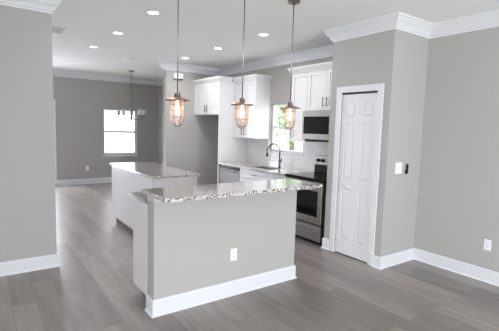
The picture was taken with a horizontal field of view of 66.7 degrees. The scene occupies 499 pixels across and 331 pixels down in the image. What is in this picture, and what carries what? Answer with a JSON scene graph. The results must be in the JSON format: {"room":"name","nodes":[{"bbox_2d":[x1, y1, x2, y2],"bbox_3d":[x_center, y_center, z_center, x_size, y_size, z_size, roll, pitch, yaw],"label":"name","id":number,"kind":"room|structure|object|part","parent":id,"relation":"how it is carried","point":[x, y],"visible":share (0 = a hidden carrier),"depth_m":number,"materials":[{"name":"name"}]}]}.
{"room":"kitchen","nodes":[
{"label":"kitchen","id":0,"kind":"room"},
{"bbox_2d":[0,5,56,261],"bbox_3d":[-3.669,-0.237,2.946,3.847,2.817,0.120,-2,7,-35],"label":"wall","id":1,"kind":"structure","parent":0,"point":[27,154],"depth_m":3.86,"materials":[{"name":"grey paint"}]},
{"bbox_2d":[0,177,111,276],"bbox_3d":[-1.691,1.114,3.458,7.570,0.140,13.340,-2,7,-35],"label":"baseboard","id":2,"kind":"structure","parent":1,"relation":"attached to","point":[13,267],"depth_m":4.04,"materials":[{"name":"white paint"}]},
{"bbox_2d":[53,76,157,179],"bbox_3d":[-4.499,-0.917,9.519,4.990,2.817,0.120,-2,7,-35],"label":"wall","id":3,"kind":"structure","parent":0,"point":[80,103],"depth_m":9.78,"materials":[{"name":"grey paint"}]},
{"bbox_2d":[53,99,56,185],"bbox_3d":[-5.528,-0.519,8.745,1.930,2.120,0.020,-2,7,-35],"label":"trim","id":4,"kind":"structure","parent":3,"relation":"attached to","point":[54,103],"depth_m":9.28,"materials":[{"name":"white paint"}]},
{"bbox_2d":[103,109,137,154],"bbox_3d":[-3.491,-0.896,10.218,0.920,1.217,0.140,-2,7,-35],"label":"window","id":5,"kind":"structure","parent":3,"relation":"in","point":[134,111],"depth_m":10.34,"materials":[{"name":"white paint"}]},
{"bbox_3d":[-3.514,-0.911,10.249,0.800,0.056,0.050,-2,7,-35],"label":"meeting rail","id":6,"kind":"part","parent":5,"relation":"part of","materials":[{"name":"white paint"}]},
{"bbox_3d":[-3.491,-0.299,10.253,0.920,0.022,0.080,-2,7,-35],"label":"sill","id":7,"kind":"part","parent":5,"relation":"part of","materials":[{"name":"white paint"}]},
{"bbox_2d":[103,155,137,156],"bbox_3d":[-3.483,-0.260,10.244,0.930,0.053,0.012,-2,7,-35],"label":"trim","id":8,"kind":"structure","parent":3,"relation":"attached to","point":[103,155],"depth_m":10.24,"materials":[{"name":"white paint"}]},
{"bbox_2d":[158,85,163,164],"bbox_3d":[-1.713,-0.848,9.618,0.100,2.817,2.960,-2,7,-35],"label":"wall","id":9,"kind":"structure","parent":0,"point":[160,87],"depth_m":10.59,"materials":[{"name":"grey paint"}]},
{"bbox_2d":[163,70,218,184],"bbox_3d":[-1.206,-0.681,8.098,1.285,2.817,0.120,-2,7,-35],"label":"wall","id":10,"kind":"structure","parent":0,"point":[193,147],"depth_m":7.96,"materials":[{"name":"grey paint"}]},
{"bbox_2d":[173,73,182,79],"bbox_3d":[-1.444,-1.806,7.691,0.203,0.127,0.045,-2,7,-35],"label":"door chime","id":11,"kind":"object","parent":10,"relation":"attached to","point":[180,76],"visible":0.95,"depth_m":7.67,"materials":[{"name":"white plastic"}]},
{"bbox_2d":[145,190,296,317],"bbox_3d":[-0.181,0.709,3.566,1.592,1.010,0.165,-2,7,-35],"label":"wall","id":12,"kind":"structure","parent":0,"point":[190,243],"depth_m":3.42,"materials":[{"name":"grey paint"}]},
{"bbox_3d":[-0.173,0.235,3.527,1.548,0.058,0.145,-2,7,-35],"label":"cap trim","id":13,"kind":"part","parent":12,"relation":"part of","materials":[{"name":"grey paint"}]},
{"bbox_3d":[-0.194,1.142,3.610,1.592,0.140,0.165,-2,7,-35],"label":"baseboard","id":14,"kind":"part","parent":12,"relation":"part of","materials":[{"name":"white paint"}]},
{"bbox_2d":[142,179,321,202],"bbox_3d":[-0.095,0.205,3.401,1.613,0.030,0.485,-2,7,-35],"label":"countertop","id":15,"kind":"structure","parent":12,"relation":"on","point":[208,191],"depth_m":3.23,"materials":[{"name":"stone"}]},
{"bbox_2d":[230,248,236,260],"bbox_3d":[-0.146,0.829,3.531,0.072,0.116,0.008,-2,7,-35],"label":"outlet","id":16,"kind":"object","parent":12,"relation":"attached to","point":[233,254],"visible":1,"depth_m":3.53,"materials":[{"name":"white plastic"}]},
{"bbox_2d":[0,183,498,330],"bbox_3d":[-1.695,1.234,3.470,7.810,0.100,13.580,-2,7,-35],"label":"floor","id":17,"kind":"structure","parent":0,"point":[93,288],"depth_m":3.55,"materials":[{"name":"grey wood"}]},
{"bbox_2d":[133,198,147,297],"bbox_3d":[-0.350,0.730,3.803,1.542,0.912,0.408,-2,7,-35],"label":"base cabinet","id":18,"kind":"object","parent":17,"relation":"on","point":[140,210],"visible":0.08,"depth_m":3.32,"materials":[{"name":"white paint"}]},
{"bbox_2d":[129,192,147,203],"bbox_3d":[-0.353,0.260,3.769,1.555,0.030,0.449,-2,7,-35],"label":"countertop","id":19,"kind":"structure","parent":18,"relation":"on","point":[139,196],"depth_m":3.35,"materials":[{"name":"stone"}]},
{"bbox_2d":[112,166,196,232],"bbox_3d":[-1.446,0.518,5.613,0.674,0.912,1.740,-2,7,-35],"label":"base cabinet","id":20,"kind":"object","parent":17,"relation":"on","point":[124,182],"visible":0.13,"depth_m":5.43,"materials":[{"name":"white paint"}]},
{"bbox_3d":[-1.712,0.479,5.418,0.018,0.812,1.702,-2,7,-35],"label":"panel","id":21,"kind":"part","parent":20,"relation":"part of","materials":[{"name":"white paint"}]},
{"bbox_2d":[109,162,199,178],"bbox_3d":[-1.451,0.050,5.553,0.680,0.030,1.810,-2,7,-35],"label":"countertop","id":22,"kind":"structure","parent":20,"relation":"on","point":[151,170],"depth_m":5.29,"materials":[{"name":"stone"}]},
{"bbox_3d":[-0.966,0.553,4.896,0.625,0.812,0.018,-2,7,-35],"label":"panel","id":23,"kind":"part","parent":20,"relation":"part of","materials":[{"name":"white paint"}]},
{"bbox_2d":[219,164,239,183],"bbox_3d":[-0.157,0.412,7.192,0.659,0.842,0.700,-2,7,-35],"label":"dishwasher","id":24,"kind":"object","parent":17,"relation":"on","point":[227,174],"visible":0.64,"depth_m":7.00,"materials":[{"name":"silver metal"}]},
{"bbox_2d":[217,81,246,183],"bbox_3d":[-0.329,-0.399,7.424,0.655,2.440,0.021,-2,7,-35],"label":"panel","id":25,"kind":"object","parent":17,"relation":"on","point":[230,148],"visible":0.36,"depth_m":7.30,"materials":[{"name":"white paint"}]},
{"bbox_2d":[240,168,271,181],"bbox_3d":[0.321,0.500,6.538,0.659,0.864,0.915,-2,7,-35],"label":"base cabinet","id":26,"kind":"object","parent":17,"relation":"on","point":[246,175],"visible":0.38,"depth_m":6.39,"materials":[{"name":"white paint"}]},
{"bbox_3d":[-0.043,0.519,6.562,0.020,0.576,0.454,-2,7,-35],"label":"door","id":27,"kind":"part","parent":26,"relation":"part of","materials":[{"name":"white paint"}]},
{"bbox_2d":[218,161,311,175],"bbox_3d":[0.245,0.038,6.629,0.650,0.030,2.013,-2,7,-35],"label":"countertop","id":28,"kind":"structure","parent":26,"relation":"on","point":[282,171],"depth_m":6.54,"materials":[{"name":"stone"}]},
{"bbox_2d":[266,143,281,167],"bbox_3d":[0.423,-0.176,6.549,0.277,0.422,0.096,2,6,-1],"label":"faucet","id":29,"kind":"object","parent":28,"relation":"on","point":[279,160],"visible":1,"depth_m":6.55,"materials":[{"name":"silver metal"}]},
{"bbox_3d":[0.416,-0.228,6.537,0.252,0.317,0.038,0,6,-15],"label":"spout","id":30,"kind":"part","parent":29,"relation":"part of","materials":[{"name":"silver metal"}]},
{"bbox_2d":[272,174,285,179],"bbox_3d":[0.698,0.564,6.012,0.659,0.864,0.384,-2,7,-35],"label":"base cabinet","id":31,"kind":"object","parent":17,"relation":"on","point":[274,176],"visible":0.13,"depth_m":5.86,"materials":[{"name":"white paint"}]},
{"bbox_2d":[285,155,327,244],"bbox_3d":[1.011,0.468,5.496,0.739,1.175,0.789,-2,7,-35],"label":"range","id":32,"kind":"object","parent":17,"relation":"on","point":[311,203],"visible":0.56,"depth_m":5.25,"materials":[{"name":"silver metal"}]},
{"bbox_3d":[0.757,0.488,5.345,0.037,0.570,0.731,-2,7,-35],"label":"oven door","id":33,"kind":"part","parent":32,"relation":"part of","materials":[{"name":"silver metal"}]},
{"bbox_2d":[285,172,326,183],"bbox_3d":[1.014,0.167,5.463,0.627,0.044,0.787,-2,7,-35],"label":"cooktop","id":34,"kind":"object","parent":32,"relation":"in","point":[312,177],"depth_m":5.37,"materials":[{"name":"black glass"}]},
{"bbox_3d":[0.729,0.838,5.357,0.030,0.020,0.635,-2,7,-35],"label":"handle","id":35,"kind":"part","parent":32,"relation":"part of","materials":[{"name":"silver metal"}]},
{"bbox_3d":[0.747,0.898,5.387,0.034,0.215,0.731,-2,7,-35],"label":"drawer","id":36,"kind":"part","parent":32,"relation":"part of","materials":[{"name":"silver metal"}]},
{"bbox_3d":[1.290,-0.056,5.639,0.083,0.145,0.775,-2,7,-35],"label":"control panel","id":37,"kind":"part","parent":32,"relation":"part of","materials":[{"name":"silver metal"}]},
{"bbox_2d":[51,0,498,79],"bbox_3d":[-1.611,-1.678,3.179,7.810,0.120,13.580,-2,7,-35],"label":"ceiling","id":38,"kind":"structure","parent":0,"point":[204,25],"depth_m":4.75,"materials":[{"name":"white paint"}]},
{"bbox_2d":[52,26,66,33],"bbox_3d":[-2.693,-1.836,5.117,0.340,0.012,0.400,-2,7,-35],"label":"ceiling vent","id":39,"kind":"object","parent":38,"relation":"in","point":[56,30],"visible":0.39,"depth_m":5.13,"materials":[{"name":"white metal"}]},
{"bbox_2d":[111,31,123,34],"bbox_3d":[-1.813,-1.823,5.217,0.170,0.008,0.170,-2,7,-35],"label":"recessed light","id":40,"kind":"object","parent":38,"relation":"in","point":[113,32],"visible":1,"depth_m":5.19,"materials":[{"name":"white paint"}]},
{"bbox_2d":[117,70,145,120],"bbox_3d":[-2.749,-1.637,8.919,0.646,1.167,0.672,-2,7,-35],"label":"chandelier","id":41,"kind":"object","parent":38,"relation":"hanging from","point":[123,111],"visible":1,"depth_m":8.89,"materials":[{"name":"silver metal"}]},
{"bbox_2d":[145,10,160,14],"bbox_3d":[-1.074,-1.703,4.228,0.170,0.008,0.170,-2,7,-35],"label":"recessed light","id":42,"kind":"object","parent":38,"relation":"in","point":[150,12],"visible":1,"depth_m":4.21,"materials":[{"name":"white paint"}]},
{"bbox_2d":[164,0,189,129],"bbox_3d":[-0.580,-0.932,3.068,0.214,1.284,0.214,-2,7,-35],"label":"pendant light","id":43,"kind":"object","parent":38,"relation":"hanging from","point":[177,97],"visible":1,"depth_m":3.07,"materials":[{"name":"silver metal"}]},
{"bbox_3d":[-0.591,-0.545,3.107,0.214,0.026,0.214,-2,7,-35],"label":"lamp shade","id":44,"kind":"part","parent":43,"relation":"part of","materials":[{"name":"orange metal"}]},
{"bbox_3d":[-0.593,-0.473,3.114,0.046,0.112,0.046,-2,7,-35],"label":"bulb","id":45,"kind":"part","parent":43,"relation":"part of","materials":[{"name":"white glass"}]},
{"bbox_3d":[-0.576,-1.069,3.054,0.010,0.947,0.011,-2,7,-35],"label":"rod","id":46,"kind":"part","parent":43,"relation":"part of","materials":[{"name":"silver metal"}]},
{"bbox_2d":[230,0,253,130],"bbox_3d":[-0.057,-0.954,3.439,0.214,1.284,0.214,-2,7,-35],"label":"pendant light","id":47,"kind":"object","parent":38,"relation":"hanging from","point":[241,102],"visible":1,"depth_m":3.45,"materials":[{"name":"brown metal"}]},
{"bbox_3d":[-0.070,-0.495,3.485,0.046,0.112,0.046,-2,7,-35],"label":"bulb","id":48,"kind":"part","parent":47,"relation":"part of","materials":[{"name":"white glass"}]},
{"bbox_3d":[-0.068,-0.568,3.478,0.214,0.026,0.214,-2,7,-35],"label":"lamp shade","id":49,"kind":"part","parent":47,"relation":"part of","materials":[{"name":"orange metal"}]},
{"bbox_3d":[-0.053,-1.091,3.426,0.010,0.947,0.011,-2,7,-35],"label":"rod","id":50,"kind":"part","parent":47,"relation":"part of","materials":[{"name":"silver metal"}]},
{"bbox_2d":[257,33,269,35],"bbox_3d":[0.187,-1.751,5.075,0.170,0.008,0.170,-2,7,-35],"label":"recessed light","id":51,"kind":"object","parent":38,"relation":"in","point":[258,34],"visible":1,"depth_m":5.06,"materials":[{"name":"white paint"}]},
{"bbox_2d":[280,0,300,129],"bbox_3d":[0.418,-0.974,3.777,0.214,1.284,0.214,-2,7,-35],"label":"pendant light","id":52,"kind":"object","parent":38,"relation":"hanging from","point":[289,106],"visible":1,"depth_m":3.77,"materials":[{"name":"brown metal"}]},
{"bbox_3d":[0.407,-0.588,3.816,0.214,0.026,0.214,-2,7,-35],"label":"lamp shade","id":53,"kind":"part","parent":52,"relation":"part of","materials":[{"name":"orange metal"}]},
{"bbox_3d":[0.422,-1.111,3.763,0.010,0.947,0.011,-2,7,-35],"label":"rod","id":54,"kind":"part","parent":52,"relation":"part of","materials":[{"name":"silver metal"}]},
{"bbox_2d":[324,31,386,251],"bbox_3d":[1.294,-0.264,4.638,0.100,2.817,0.779,-2,7,-35],"label":"wall","id":55,"kind":"structure","parent":0,"point":[359,60],"depth_m":4.61,"materials":[{"name":"grey paint"}]},
{"bbox_2d":[321,237,328,249],"bbox_3d":[1.012,1.035,5.022,0.046,0.140,0.136,-2,7,-35],"label":"baseboard","id":56,"kind":"structure","parent":55,"relation":"attached to","point":[325,242],"depth_m":5.01,"materials":[{"name":"white paint"}]},
{"bbox_2d":[335,91,377,261],"bbox_3d":[1.287,0.129,4.606,0.072,2.018,0.530,-2,7,-35],"label":"door","id":57,"kind":"structure","parent":55,"relation":"in","point":[359,110],"depth_m":4.60,"materials":[{"name":"white paint"}]},
{"bbox_2d":[329,83,384,265],"bbox_3d":[1.271,0.098,4.590,0.018,2.105,0.680,-2,7,-35],"label":"trim","id":58,"kind":"structure","parent":55,"relation":"attached to","point":[370,87],"depth_m":4.42,"materials":[{"name":"white paint"}]},
{"bbox_2d":[226,27,498,271],"bbox_3d":[1.445,-0.356,5.599,0.120,2.817,13.460,-2,7,-35],"label":"wall","id":59,"kind":"structure","parent":0,"point":[457,209],"depth_m":4.24,"materials":[{"name":"grey paint"}]},
{"bbox_2d":[192,76,232,115],"bbox_3d":[-0.600,-1.374,7.697,0.715,0.710,1.093,-2,7,-35],"label":"upper cabinet","id":60,"kind":"object","parent":59,"relation":"attached to","point":[206,95],"visible":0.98,"depth_m":7.50,"materials":[{"name":"white paint"}]},
{"bbox_3d":[-0.997,-1.348,7.759,0.020,0.613,0.534,-2,7,-35],"label":"door","id":61,"kind":"part","parent":60,"relation":"part of","materials":[{"name":"white paint"}]},
{"bbox_3d":[-0.754,-1.678,7.550,0.315,0.085,1.093,-2,7,-35],"label":"crown moulding","id":62,"kind":"part","parent":60,"relation":"part of","materials":[{"name":"white paint"}]},
{"bbox_3d":[-0.705,-1.299,7.351,0.020,0.613,0.466,-2,7,-35],"label":"door","id":63,"kind":"part","parent":60,"relation":"part of","materials":[{"name":"white paint"}]},
{"bbox_2d":[0,0,498,85],"bbox_3d":[-1.615,-1.546,3.192,7.570,0.146,13.340,-2,7,-35],"label":"trim","id":64,"kind":"structure","parent":59,"relation":"attached to","point":[400,21],"depth_m":4.38,"materials":[{"name":"white paint"}]},
{"bbox_2d":[233,74,272,138],"bbox_3d":[0.029,-1.084,7.109,0.390,1.135,0.766,-2,7,-35],"label":"upper cabinet","id":65,"kind":"object","parent":59,"relation":"attached to","point":[256,87],"visible":0.97,"depth_m":6.91,"materials":[{"name":"white paint"}]},
{"bbox_3d":[-0.194,-1.056,7.208,0.020,1.038,0.349,-2,7,-35],"label":"door","id":66,"kind":"part","parent":65,"relation":"part of","materials":[{"name":"white paint"}]},
{"bbox_3d":[0.011,-1.022,6.922,0.020,1.038,0.349,-2,7,-35],"label":"door","id":67,"kind":"part","parent":65,"relation":"part of","materials":[{"name":"white paint"}]},
{"bbox_3d":[0.044,-1.606,7.057,0.390,0.085,0.766,-2,7,-35],"label":"crown moulding","id":68,"kind":"part","parent":65,"relation":"part of","materials":[{"name":"white paint"}]},
{"bbox_2d":[268,103,302,155],"bbox_3d":[0.668,-0.651,6.641,0.140,0.887,0.955,-2,7,-35],"label":"window","id":69,"kind":"structure","parent":59,"relation":"in","point":[274,126],"depth_m":6.93,"materials":[{"name":"white paint"}]},
{"bbox_3d":[0.701,-0.663,6.663,0.050,0.056,0.835,-2,7,-35],"label":"meeting rail","id":70,"kind":"part","parent":69,"relation":"part of","materials":[{"name":"white paint"}]},
{"bbox_3d":[0.631,-0.220,6.667,0.080,0.022,0.955,-2,7,-35],"label":"sill","id":71,"kind":"part","parent":69,"relation":"part of","materials":[{"name":"white paint"}]},
{"bbox_2d":[246,138,328,171],"bbox_3d":[0.749,-0.211,6.475,0.010,0.525,2.795,-2,7,-35],"label":"wall tile","id":72,"kind":"structure","parent":59,"relation":"attached to","point":[256,149],"depth_m":6.60,"materials":[{"name":"white tile"}]},
{"bbox_2d":[287,66,313,141],"bbox_3d":[0.854,-0.945,5.956,0.390,1.135,0.413,-2,7,-35],"label":"upper cabinet","id":73,"kind":"object","parent":59,"relation":"attached to","point":[300,74],"visible":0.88,"depth_m":5.86,"materials":[{"name":"white paint"}]},
{"bbox_3d":[0.869,-1.467,5.904,0.390,0.085,0.413,-2,7,-35],"label":"crown moulding","id":74,"kind":"part","parent":73,"relation":"part of","materials":[{"name":"white paint"}]},
{"bbox_3d":[0.768,-0.894,5.863,0.020,1.038,0.349,-2,7,-35],"label":"door","id":75,"kind":"part","parent":73,"relation":"part of","materials":[{"name":"white paint"}]},
{"bbox_2d":[302,110,329,141],"bbox_3d":[1.162,-0.564,5.483,0.437,0.448,0.771,-2,7,-35],"label":"microwave","id":76,"kind":"object","parent":59,"relation":"attached to","point":[315,124],"visible":0.41,"depth_m":5.45,"materials":[{"name":"silver metal"}]},
{"bbox_3d":[0.968,-0.578,5.463,0.025,0.250,0.515,-2,7,-35],"label":"door glass","id":77,"kind":"part","parent":76,"relation":"part of","materials":[{"name":"black glass"}]},
{"bbox_2d":[306,61,332,110],"bbox_3d":[1.209,-1.120,5.445,0.390,0.665,0.788,-2,7,-35],"label":"upper cabinet","id":78,"kind":"object","parent":59,"relation":"attached to","point":[320,74],"visible":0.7,"depth_m":5.49,"materials":[{"name":"white paint"}]},
{"bbox_3d":[0.989,-1.092,5.541,0.020,0.568,0.378,-2,7,-35],"label":"door","id":79,"kind":"part","parent":78,"relation":"part of","materials":[{"name":"white paint"}]},
{"bbox_3d":[1.083,-1.403,5.320,0.060,0.085,0.788,-2,7,-35],"label":"crown moulding","id":80,"kind":"part","parent":78,"relation":"part of","materials":[{"name":"white paint"}]},
{"bbox_3d":[1.214,-1.054,5.225,0.020,0.568,0.394,-2,7,-35],"label":"door","id":81,"kind":"part","parent":78,"relation":"part of","materials":[{"name":"white paint"}]},
{"bbox_2d":[372,248,498,286],"bbox_3d":[3.341,1.371,2.326,0.698,0.140,5.630,-2,7,-35],"label":"baseboard","id":82,"kind":"structure","parent":59,"relation":"attached to","point":[472,271],"depth_m":4.37,"materials":[{"name":"white paint"}]},
{"bbox_2d":[483,239,491,250],"bbox_3d":[2.531,0.846,4.031,0.008,0.116,0.072,-2,7,-35],"label":"outlet","id":83,"kind":"object","parent":59,"relation":"attached to","point":[487,243],"visible":1,"depth_m":4.03,"materials":[{"name":"white plastic"}]},
{"bbox_2d":[374,29,428,256],"bbox_3d":[1.782,-0.231,4.448,0.672,2.817,0.100,-2,7,-35],"label":"wall","id":84,"kind":"structure","parent":0,"point":[406,59],"depth_m":4.36,"materials":[{"name":"grey paint"}]},
{"bbox_2d":[395,162,402,173],"bbox_3d":[1.722,0.030,4.368,0.130,0.130,0.010,-2,7,-35],"label":"light switch","id":85,"kind":"object","parent":84,"relation":"attached to","point":[398,166],"visible":1,"depth_m":4.37,"materials":[{"name":"white plastic"}]},
{"label":"outside","id":86,"kind":"structure","parent":0,"visible":0},
{"bbox_2d":[105,139,302,152],"bbox_3d":[-0.321,0.907,9.145,70.000,0.200,75.000,-2,7,-35],"label":"ground","id":87,"kind":"structure","parent":86,"point":[111,145],"depth_m":32.85,"materials":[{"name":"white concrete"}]},
{"bbox_2d":[275,105,302,150],"bbox_3d":[1.678,-2.009,14.797,2.882,4.598,2.872,-2,7,-35],"label":"tree","id":88,"kind":"object","parent":87,"relation":"on","point":[291,144],"visible":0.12,"depth_m":14.70,"materials":[{"name":"green plant"}]}
]}

